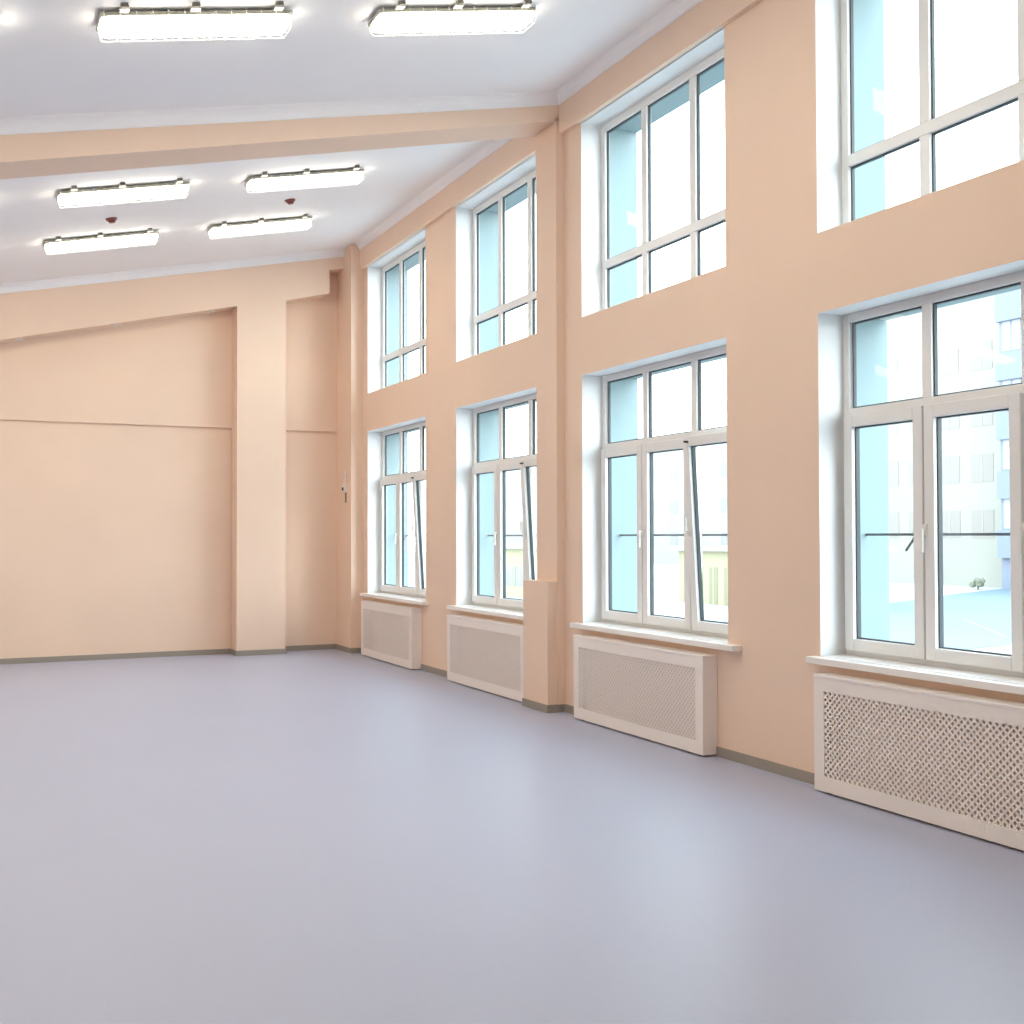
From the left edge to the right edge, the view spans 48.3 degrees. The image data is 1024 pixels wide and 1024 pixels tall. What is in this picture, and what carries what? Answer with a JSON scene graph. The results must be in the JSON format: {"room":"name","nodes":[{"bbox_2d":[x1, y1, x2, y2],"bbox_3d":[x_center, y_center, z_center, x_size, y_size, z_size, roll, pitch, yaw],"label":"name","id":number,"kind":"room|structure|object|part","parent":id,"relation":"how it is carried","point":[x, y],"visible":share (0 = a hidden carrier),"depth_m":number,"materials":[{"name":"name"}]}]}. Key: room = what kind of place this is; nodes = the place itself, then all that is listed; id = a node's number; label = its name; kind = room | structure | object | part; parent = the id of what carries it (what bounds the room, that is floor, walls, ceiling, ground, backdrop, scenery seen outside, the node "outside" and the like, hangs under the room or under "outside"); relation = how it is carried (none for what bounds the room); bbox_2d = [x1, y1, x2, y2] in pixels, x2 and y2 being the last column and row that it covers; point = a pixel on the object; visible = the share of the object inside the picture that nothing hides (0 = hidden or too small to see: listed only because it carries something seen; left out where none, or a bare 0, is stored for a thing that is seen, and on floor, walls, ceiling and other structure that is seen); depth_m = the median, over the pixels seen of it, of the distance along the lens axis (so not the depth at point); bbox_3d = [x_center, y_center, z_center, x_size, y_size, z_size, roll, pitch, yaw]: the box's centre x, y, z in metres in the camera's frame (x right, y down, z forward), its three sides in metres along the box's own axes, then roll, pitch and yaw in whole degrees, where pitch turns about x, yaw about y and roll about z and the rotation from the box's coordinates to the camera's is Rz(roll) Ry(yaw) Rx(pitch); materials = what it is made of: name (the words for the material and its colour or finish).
{"room":"community hall","nodes":[
{"label":"community hall","id":0,"kind":"room"},
{"bbox_2d":[0,257,343,658],"bbox_3d":[-6.915,-1.092,14.167,10.120,6.400,0.720,0,-1,-26],"label":"wall","id":1,"kind":"structure","parent":0,"point":[168,472],"depth_m":15.22,"materials":[{"name":"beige paint"}]},
{"bbox_2d":[0,644,335,663],"bbox_3d":[-6.187,1.873,14.241,8.336,0.070,0.369,0,-1,-26],"label":"baseboard","id":2,"kind":"structure","parent":1,"relation":"attached to","point":[322,646],"depth_m":15.18,"materials":[{"name":"beige"}]},
{"bbox_2d":[0,248,345,293],"bbox_3d":[-6.675,-2.654,13.862,9.870,2.163,0.100,0,-1,-26],"label":"crown molding","id":3,"kind":"structure","parent":1,"relation":"attached to","point":[332,253],"depth_m":14.92,"materials":[{"name":"white paint"}]},
{"bbox_2d":[0,0,675,283],"bbox_3d":[-2.393,-3.091,5.520,10.800,2.557,20.300,0,-1,-26],"label":"ceiling","id":4,"kind":"structure","parent":0,"point":[54,60],"depth_m":9.05,"materials":[{"name":"white paint"}]},
{"bbox_2d":[43,228,158,254],"bbox_3d":[-4.510,-2.961,12.564,1.178,0.343,0.410,0,-1,-26],"label":"ceiling light","id":5,"kind":"object","parent":4,"relation":"attached to","point":[100,241],"visible":1,"depth_m":12.48,"materials":[{"name":"grey plastic"}]},
{"bbox_2d":[43,231,158,248],"bbox_3d":[-4.510,-2.995,12.565,1.200,0.027,0.250,-13,4,-25],"label":"tray","id":6,"kind":"object","parent":5,"relation":"on","point":[152,234],"depth_m":12.45,"materials":[{"name":"grey plastic"}]},
{"bbox_2d":[45,234,157,251],"bbox_3d":[-4.503,-2.955,12.567,1.188,0.055,0.238,-13,4,-25],"label":"diffuser","id":7,"kind":"object","parent":5,"relation":"attached to","point":[74,244],"depth_m":12.48,"materials":[{"name":"white plastic"}]},
{"bbox_2d":[105,217,116,223],"bbox_3d":[-4.157,-3.026,11.858,0.116,0.062,0.119,0,-1,-17],"label":"smoke detector","id":8,"kind":"object","parent":4,"relation":"attached to","point":[110,220],"visible":1,"depth_m":11.83,"materials":[{"name":"red plastic"}]},
{"bbox_2d":[56,178,189,207],"bbox_3d":[-3.669,-2.999,10.805,1.178,0.343,0.410,0,-1,-26],"label":"ceiling light","id":9,"kind":"object","parent":4,"relation":"attached to","point":[74,196],"visible":1,"depth_m":10.72,"materials":[{"name":"grey plastic"}]},
{"bbox_2d":[56,182,189,200],"bbox_3d":[-3.670,-3.033,10.805,1.200,0.027,0.250,-13,4,-25],"label":"tray","id":10,"kind":"object","parent":9,"relation":"on","point":[146,188],"depth_m":10.68,"materials":[{"name":"grey"}]},
{"bbox_2d":[58,185,188,205],"bbox_3d":[-3.662,-2.993,10.808,1.188,0.055,0.238,-13,4,-25],"label":"diffuser","id":11,"kind":"object","parent":9,"relation":"attached to","point":[138,192],"depth_m":10.72,"materials":[{"name":"white plastic"}]},
{"bbox_2d":[96,1,292,42],"bbox_3d":[-1.993,-3.070,7.218,1.178,0.343,0.410,0,-1,-26],"label":"ceiling light","id":12,"kind":"object","parent":4,"relation":"attached to","point":[195,22],"visible":1,"depth_m":7.13,"materials":[{"name":"grey plastic"}]},
{"bbox_2d":[98,14,289,38],"bbox_3d":[-1.986,-3.063,7.221,1.188,0.055,0.238,-13,4,-25],"label":"diffuser","id":13,"kind":"object","parent":12,"relation":"attached to","point":[110,26],"depth_m":7.14,"materials":[{"name":"white plastic"}]},
{"bbox_2d":[96,10,292,31],"bbox_3d":[-1.994,-3.104,7.218,1.200,0.027,0.250,-13,4,-25],"label":"tray","id":14,"kind":"object","parent":12,"relation":"on","point":[192,14],"depth_m":7.08,"materials":[{"name":"grey plastic"}]},
{"bbox_2d":[207,214,312,238],"bbox_3d":[-2.931,-3.315,13.326,1.178,0.343,0.410,0,-1,-26],"label":"ceiling light","id":15,"kind":"object","parent":4,"relation":"attached to","point":[225,229],"visible":1,"depth_m":13.24,"materials":[{"name":"grey plastic"}]},
{"bbox_2d":[207,217,312,232],"bbox_3d":[-2.932,-3.349,13.326,1.200,0.027,0.250,-13,4,-25],"label":"tray","id":16,"kind":"object","parent":15,"relation":"on","point":[304,220],"depth_m":13.20,"materials":[{"name":"grey"}]},
{"bbox_2d":[209,219,310,236],"bbox_3d":[-2.925,-3.309,13.329,1.188,0.055,0.238,-13,4,-25],"label":"diffuser","id":17,"kind":"object","parent":15,"relation":"attached to","point":[283,224],"depth_m":13.24,"materials":[{"name":"white plastic"}]},
{"bbox_2d":[0,105,558,178],"bbox_3d":[-4.098,-2.692,8.526,9.920,2.540,0.450,0,-1,-26],"label":"beam","id":18,"kind":"structure","parent":4,"relation":"attached to","point":[71,152],"depth_m":9.31,"materials":[{"name":"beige paint"}]},
{"bbox_2d":[0,91,558,134],"bbox_3d":[-4.002,-2.776,8.269,9.870,2.163,0.100,0,-1,-26],"label":"crown molding","id":19,"kind":"structure","parent":18,"relation":"attached to","point":[250,113],"depth_m":9.24,"materials":[{"name":"white paint"}]},
{"bbox_2d":[285,198,294,204],"bbox_3d":[-2.434,-3.401,12.524,0.116,0.062,0.119,0,-1,-17],"label":"smoke detector","id":20,"kind":"object","parent":4,"relation":"attached to","point":[288,201],"visible":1,"depth_m":12.49,"materials":[{"name":"red plastic"}]},
{"bbox_2d":[244,165,364,192],"bbox_3d":[-2.091,-3.353,11.567,1.178,0.343,0.410,0,-1,-26],"label":"ceiling light","id":21,"kind":"object","parent":4,"relation":"attached to","point":[263,182],"visible":1,"depth_m":11.48,"materials":[{"name":"grey plastic"}]},
{"bbox_2d":[244,169,364,185],"bbox_3d":[-2.091,-3.387,11.567,1.200,0.027,0.250,-13,4,-25],"label":"tray","id":22,"kind":"object","parent":21,"relation":"on","point":[303,176],"depth_m":11.44,"materials":[{"name":"grey"}]},
{"bbox_2d":[247,171,362,190],"bbox_3d":[-2.084,-3.347,11.570,1.188,0.055,0.238,-13,4,-25],"label":"diffuser","id":23,"kind":"object","parent":21,"relation":"attached to","point":[303,179],"depth_m":11.48,"materials":[{"name":"white plastic"}]},
{"bbox_2d":[368,0,536,36],"bbox_3d":[-0.406,-3.426,7.984,1.178,0.343,0.410,0,-1,-26],"label":"ceiling light","id":24,"kind":"object","parent":4,"relation":"attached to","point":[401,19],"visible":1,"depth_m":7.90,"materials":[{"name":"grey plastic"}]},
{"bbox_2d":[368,7,536,26],"bbox_3d":[-0.407,-3.460,7.984,1.200,0.027,0.250,-13,4,-25],"label":"tray","id":25,"kind":"object","parent":24,"relation":"on","point":[455,11],"depth_m":7.84,"materials":[{"name":"grey plastic"}]},
{"bbox_2d":[372,11,532,32],"bbox_3d":[-0.399,-3.420,7.987,1.188,0.055,0.238,-13,4,-25],"label":"diffuser","id":26,"kind":"object","parent":24,"relation":"attached to","point":[382,21],"depth_m":7.90,"materials":[{"name":"white plastic"}]},
{"bbox_2d":[0,649,1023,1023],"bbox_3d":[-2.425,1.817,5.397,10.700,0.200,20.300,0,-1,-26],"label":"floor","id":27,"kind":"structure","parent":0,"point":[325,836],"depth_m":5.41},
{"bbox_2d":[361,600,421,669],"bbox_3d":[-1.552,1.536,14.481,0.132,0.732,1.943,0,-1,-26],"label":"radiator cover","id":28,"kind":"object","parent":27,"relation":"on","point":[414,615],"visible":1,"depth_m":14.21,"materials":[{"name":"white"}]},
{"bbox_3d":[-1.603,1.530,14.457,0.003,0.522,1.755,0,-1,-26],"label":"lattice panel","id":29,"kind":"part","parent":28,"relation":"part of","materials":[{"name":"white"}]},
{"bbox_3d":[-1.128,1.520,13.620,0.110,0.697,0.016,0,-1,-26],"label":"panel","id":30,"kind":"part","parent":28,"relation":"part of","materials":[{"name":"white wood"}]},
{"bbox_2d":[447,614,522,701],"bbox_3d":[-0.241,1.476,11.739,0.132,0.732,1.943,0,-1,-26],"label":"radiator cover","id":31,"kind":"object","parent":27,"relation":"on","point":[453,620],"visible":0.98,"depth_m":11.67,"materials":[{"name":"white wood"}]},
{"bbox_3d":[-0.645,1.498,12.609,0.110,0.697,0.016,0,-1,-26],"label":"panel","id":32,"kind":"part","parent":31,"relation":"part of","materials":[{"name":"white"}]},
{"bbox_2d":[573,634,717,755],"bbox_3d":[1.011,1.419,9.118,0.132,0.732,1.943,0,-1,-26],"label":"radiator cover","id":33,"kind":"object","parent":27,"relation":"on","point":[705,742],"visible":1,"depth_m":8.86,"materials":[{"name":"white wood"}]},
{"bbox_3d":[0.607,1.441,9.989,0.110,0.697,0.016,0,-1,-26],"label":"panel","id":34,"kind":"part","parent":33,"relation":"part of","materials":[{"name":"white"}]},
{"bbox_3d":[0.960,1.414,9.094,0.003,0.522,1.755,0,-1,-26],"label":"lattice panel","id":35,"kind":"part","parent":33,"relation":"part of","materials":[{"name":"white wood"}]},
{"bbox_3d":[1.435,1.403,8.257,0.110,0.697,0.016,0,-1,-26],"label":"panel","id":36,"kind":"part","parent":33,"relation":"part of","materials":[{"name":"white wood"}]},
{"bbox_2d":[813,673,1023,850],"bbox_3d":[2.360,1.358,6.295,0.132,0.732,1.943,0,-1,-26],"label":"radiator cover","id":37,"kind":"object","parent":27,"relation":"on","point":[999,711],"visible":1,"depth_m":6.32,"materials":[{"name":"white wood"}]},
{"bbox_3d":[1.957,1.379,7.165,0.110,0.697,0.016,0,-1,-26],"label":"panel","id":38,"kind":"part","parent":37,"relation":"part of","materials":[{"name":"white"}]},
{"bbox_2d":[363,0,1023,829],"bbox_3d":[2.132,-1.349,7.644,0.580,6.600,20.300,0,-1,-26],"label":"wall","id":39,"kind":"structure","parent":0,"point":[789,279],"depth_m":7.92,"materials":[{"name":"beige paint"}]},
{"bbox_2d":[336,245,362,647],"bbox_3d":[-2.270,-0.866,15.994,0.180,5.600,0.700,0,-1,-26],"label":"pilaster","id":40,"kind":"object","parent":39,"relation":"attached to","point":[349,434],"visible":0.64,"depth_m":15.73,"materials":[{"name":"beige paint"}]},
{"bbox_2d":[342,471,346,502],"bbox_3d":[-2.322,-0.349,15.828,0.050,0.440,0.065,0,-1,-26],"label":"wall sensor","id":41,"kind":"object","parent":40,"relation":"attached to","point":[344,488],"visible":1,"depth_m":15.83,"materials":[{"name":"white plastic"}]},
{"bbox_2d":[360,421,428,604],"bbox_3d":[-1.349,0.001,14.603,0.475,2.235,2.370,0,-1,-26],"label":"window","id":42,"kind":"structure","parent":39,"relation":"in","point":[417,478],"depth_m":14.85,"materials":[{"name":"white plastic"}]},
{"bbox_3d":[-1.615,0.306,15.255,0.060,1.500,0.682,0,-1,-26],"label":"sash","id":43,"kind":"part","parent":42,"relation":"part of","materials":[{"name":"white plastic"}]},
{"bbox_3d":[-1.430,1.096,14.541,0.290,0.044,2.370,0,-1,-26],"label":"sill","id":44,"kind":"part","parent":42,"relation":"part of","materials":[{"name":"white plastic"}]},
{"bbox_3d":[-1.282,-0.021,14.636,0.053,2.190,2.170,0,-1,-26],"label":"frame","id":45,"kind":"part","parent":42,"relation":"part of","materials":[{"name":"white plastic"}]},
{"bbox_3d":[-1.312,0.292,14.621,0.060,1.500,0.699,0,-1,-26],"label":"sash","id":46,"kind":"part","parent":42,"relation":"part of","materials":[{"name":"white plastic"}]},
{"bbox_3d":[-1.041,0.278,13.952,0.060,1.500,0.670,-3,0,-26],"label":"sash","id":47,"kind":"part","parent":42,"relation":"part of","materials":[{"name":"white plastic"}]},
{"bbox_2d":[382,241,425,387],"bbox_3d":[-1.288,-2.498,14.687,0.053,1.735,2.170,0,-1,-26],"label":"window","id":48,"kind":"structure","parent":39,"relation":"in","point":[402,351],"depth_m":14.97,"materials":[{"name":"white plastic"}]},
{"bbox_2d":[353,138,512,249],"bbox_3d":[-1.052,-3.708,13.440,0.100,0.100,5.750,0,-1,-26],"label":"crown molding","id":49,"kind":"structure","parent":39,"relation":"attached to","point":[491,146],"depth_m":13.12,"materials":[{"name":"white paint"}]},
{"bbox_2d":[447,393,536,619],"bbox_3d":[-0.017,-0.060,11.816,0.475,2.235,2.330,0,-1,-26],"label":"window","id":50,"kind":"structure","parent":39,"relation":"in","point":[527,464],"depth_m":12.07,"materials":[{"name":"white plastic"}]},
{"bbox_3d":[-0.098,1.035,11.753,0.290,0.044,2.330,0,-1,-26],"label":"sill","id":51,"kind":"part","parent":50,"relation":"part of","materials":[{"name":"white plastic"}]},
{"bbox_3d":[-0.278,0.245,12.456,0.060,1.500,0.669,0,-1,-26],"label":"sash","id":52,"kind":"part","parent":50,"relation":"part of","materials":[{"name":"white plastic"}]},
{"bbox_3d":[-0.170,0.272,12.109,0.045,0.165,0.028,0,-1,-26],"label":"handle","id":53,"kind":"part","parent":50,"relation":"part of","materials":[{"name":"white plastic"}]},
{"bbox_3d":[0.050,-0.082,11.848,0.053,2.190,2.130,0,-1,-26],"label":"frame","id":54,"kind":"part","parent":50,"relation":"part of","materials":[{"name":"white plastic"}]},
{"bbox_3d":[0.020,0.231,11.834,0.060,1.500,0.686,0,-1,-26],"label":"sash","id":55,"kind":"part","parent":50,"relation":"part of","materials":[{"name":"white plastic"}]},
{"bbox_3d":[0.109,0.172,11.418,0.045,0.152,0.028,-3,0,-26],"label":"handle","id":56,"kind":"part","parent":50,"relation":"part of","materials":[{"name":"white plastic"}]},
{"bbox_3d":[0.286,0.217,11.177,0.060,1.500,0.657,-3,0,-26],"label":"sash","id":57,"kind":"part","parent":50,"relation":"part of","materials":[{"name":"white plastic"}]},
{"bbox_2d":[473,169,535,355],"bbox_3d":[0.044,-2.559,11.899,0.053,1.735,2.130,0,-1,-26],"label":"window","id":58,"kind":"structure","parent":39,"relation":"in","point":[503,307],"depth_m":12.18,"materials":[{"name":"white plastic"}]},
{"bbox_2d":[523,580,556,704],"bbox_3d":[0.292,1.227,10.579,0.174,1.180,0.498,0,-1,-26],"label":"pillar","id":59,"kind":"structure","parent":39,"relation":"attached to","point":[539,597],"depth_m":10.46,"materials":[{"name":"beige paint"}]},
{"bbox_2d":[536,118,565,704],"bbox_3d":[0.360,-0.893,10.594,0.090,5.420,0.408,0,-1,-26],"label":"pilaster","id":60,"kind":"object","parent":39,"relation":"attached to","point":[549,143],"visible":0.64,"depth_m":10.49,"materials":[{"name":"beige paint"}]},
{"bbox_2d":[360,0,763,269],"bbox_3d":[1.890,-3.735,7.469,0.060,0.427,19.700,0,-1,-26],"label":"trim","id":61,"kind":"structure","parent":39,"relation":"attached to","point":[708,17],"depth_m":9.93,"materials":[{"name":"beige paint"}]},
{"bbox_2d":[336,644,813,784],"bbox_3d":[1.829,1.712,7.341,0.189,0.070,19.735,0,-1,-26],"label":"baseboard","id":62,"kind":"structure","parent":39,"relation":"attached to","point":[780,769],"depth_m":8.09,"materials":[{"name":"beige"}]},
{"bbox_2d":[557,0,702,104],"bbox_3d":[3.223,-3.903,4.496,0.100,0.100,13.180,0,-1,-26],"label":"crown molding","id":63,"kind":"structure","parent":39,"relation":"attached to","point":[677,8],"depth_m":9.32,"materials":[{"name":"white paint"}]},
{"bbox_2d":[570,346,741,651],"bbox_3d":[1.238,-0.117,9.191,0.475,2.235,2.390,0,-1,-26],"label":"window","id":64,"kind":"structure","parent":39,"relation":"in","point":[693,621],"depth_m":9.32,"materials":[{"name":"white plastic"}]},
{"bbox_3d":[0.964,0.188,9.857,0.060,1.500,0.669,0,-1,-26],"label":"sash","id":65,"kind":"part","parent":64,"relation":"part of","materials":[{"name":"white plastic"}]},
{"bbox_3d":[1.071,0.215,9.511,0.045,0.165,0.028,0,-1,-26],"label":"handle","id":66,"kind":"part","parent":64,"relation":"part of","materials":[{"name":"white plastic"}]},
{"bbox_3d":[1.157,0.978,9.128,0.290,0.044,2.390,0,-1,-26],"label":"sill","id":67,"kind":"part","parent":64,"relation":"part of","materials":[{"name":"white plastic"}]},
{"bbox_3d":[1.291,-0.138,9.250,0.053,2.190,2.130,0,-1,-26],"label":"frame","id":68,"kind":"part","parent":64,"relation":"part of","materials":[{"name":"white plastic"}]},
{"bbox_3d":[1.261,0.175,9.235,0.060,1.500,0.686,0,-1,-26],"label":"sash","id":69,"kind":"part","parent":64,"relation":"part of","materials":[{"name":"white plastic"}]},
{"bbox_3d":[1.433,0.236,9.309,0.016,0.113,2.130,0,-1,-26],"label":"guard rail","id":70,"kind":"part","parent":64,"relation":"part of","materials":[{"name":"grey metal"}]},
{"bbox_3d":[1.350,0.115,8.820,0.045,0.152,0.028,-3,0,-26],"label":"handle","id":71,"kind":"part","parent":64,"relation":"part of","materials":[{"name":"white plastic"}]},
{"bbox_3d":[1.527,0.161,8.579,0.060,1.500,0.657,-3,0,-26],"label":"sash","id":72,"kind":"part","parent":64,"relation":"part of","materials":[{"name":"white plastic"}]},
{"bbox_2d":[601,48,724,309],"bbox_3d":[1.285,-2.615,9.301,0.053,1.735,2.130,0,-1,-26],"label":"window","id":73,"kind":"structure","parent":39,"relation":"in","point":[697,225],"depth_m":9.56,"materials":[{"name":"white plastic"}]},
{"bbox_2d":[806,270,1023,694],"bbox_3d":[2.576,-0.178,6.390,0.475,2.235,2.280,0,-1,-26],"label":"window","id":74,"kind":"structure","parent":39,"relation":"in","point":[926,412],"depth_m":6.70,"materials":[{"name":"white plastic"}]},
{"bbox_3d":[2.305,0.127,7.052,0.060,1.500,0.669,0,-1,-26],"label":"sash","id":75,"kind":"part","parent":74,"relation":"part of","materials":[{"name":"white plastic"}]},
{"bbox_3d":[2.495,0.917,6.327,0.290,0.044,2.280,0,-1,-26],"label":"sill","id":76,"kind":"part","parent":74,"relation":"part of","materials":[{"name":"white plastic"}]},
{"bbox_3d":[2.412,0.154,6.705,0.045,0.165,0.028,0,-1,-26],"label":"handle","id":77,"kind":"part","parent":74,"relation":"part of","materials":[{"name":"white plastic"}]},
{"bbox_3d":[2.773,0.175,6.504,0.016,0.113,2.130,0,-1,-26],"label":"guard rail","id":78,"kind":"part","parent":74,"relation":"part of","materials":[{"name":"grey metal"}]},
{"bbox_3d":[2.602,0.114,6.430,0.060,1.500,0.686,0,-1,-26],"label":"sash","id":79,"kind":"part","parent":74,"relation":"part of","materials":[{"name":"white plastic"}]},
{"bbox_3d":[2.713,0.141,6.075,0.045,0.165,0.028,0,-1,-26],"label":"handle","id":80,"kind":"part","parent":74,"relation":"part of","materials":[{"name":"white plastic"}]},
{"bbox_2d":[840,0,1023,223],"bbox_3d":[2.626,-2.676,6.495,0.053,1.735,2.130,0,-1,-26],"label":"window","id":81,"kind":"structure","parent":39,"relation":"in","point":[929,126],"depth_m":6.80,"materials":[{"name":"white plastic"}]},
{"label":"outside","id":82,"kind":"structure","parent":0,"visible":0},
{"bbox_2d":[408,551,1011,653],"bbox_3d":[37.633,4.656,89.938,134.490,0.200,250.000,0,-1,-26],"label":"ground","id":83,"kind":"structure","parent":82,"point":[666,576],"depth_m":55.74,"materials":[{"name":"white snow"}]},
{"bbox_2d":[506,544,536,597],"bbox_3d":[2.410,2.684,53.028,5.500,2.400,5.700,0,-1,-26],"label":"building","id":84,"kind":"structure","parent":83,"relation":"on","point":[514,552],"depth_m":52.05,"materials":[{"name":"beige"}]},
{"bbox_2d":[506,443,726,563],"bbox_3d":[12.244,-0.717,134.456,14.600,12.500,68.000,0,-1,-26],"label":"apartment building","id":85,"kind":"structure","parent":83,"relation":"on","point":[668,467],"depth_m":110.89,"materials":[{"name":"grey"}]},
{"bbox_2d":[670,545,896,605],"bbox_3d":[10.764,2.549,46.215,5.500,2.350,7.400,0,-1,-26],"label":"building","id":86,"kind":"structure","parent":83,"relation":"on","point":[714,557],"depth_m":46.02,"materials":[{"name":"beige"}]},
{"bbox_2d":[722,589,1010,649],"bbox_3d":[21.273,3.653,44.761,11.988,0.030,47.985,-1,-2,40],"label":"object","id":87,"kind":"object","parent":83,"relation":"on","point":[990,609],"visible":0.33,"depth_m":37.19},
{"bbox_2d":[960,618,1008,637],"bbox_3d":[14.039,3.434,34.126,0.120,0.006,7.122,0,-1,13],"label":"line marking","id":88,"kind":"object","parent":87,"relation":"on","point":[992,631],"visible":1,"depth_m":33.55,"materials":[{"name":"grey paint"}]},
{"bbox_2d":[887,294,1001,587],"bbox_3d":[27.606,-4.083,69.872,12.400,16.500,17.900,0,-1,-26],"label":"apartment building","id":89,"kind":"structure","parent":83,"relation":"on","point":[967,332],"depth_m":62.67,"materials":[{"name":"grey"}]},
{"bbox_2d":[969,578,985,589],"bbox_3d":[23.555,3.626,57.787,0.686,0.608,0.689,0,-1,-26],"label":"bush","id":90,"kind":"object","parent":83,"relation":"on","point":[978,582],"visible":1,"depth_m":57.62,"materials":[{"name":"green plant"}]},
{"bbox_2d":[994,289,1021,588],"bbox_3d":[32.199,-4.616,56.670,12.300,17.000,9.300,0,-1,-26],"label":"building","id":91,"kind":"structure","parent":83,"relation":"on","point":[1008,362],"depth_m":57.81,"materials":[{"name":"grey"}]}
]}

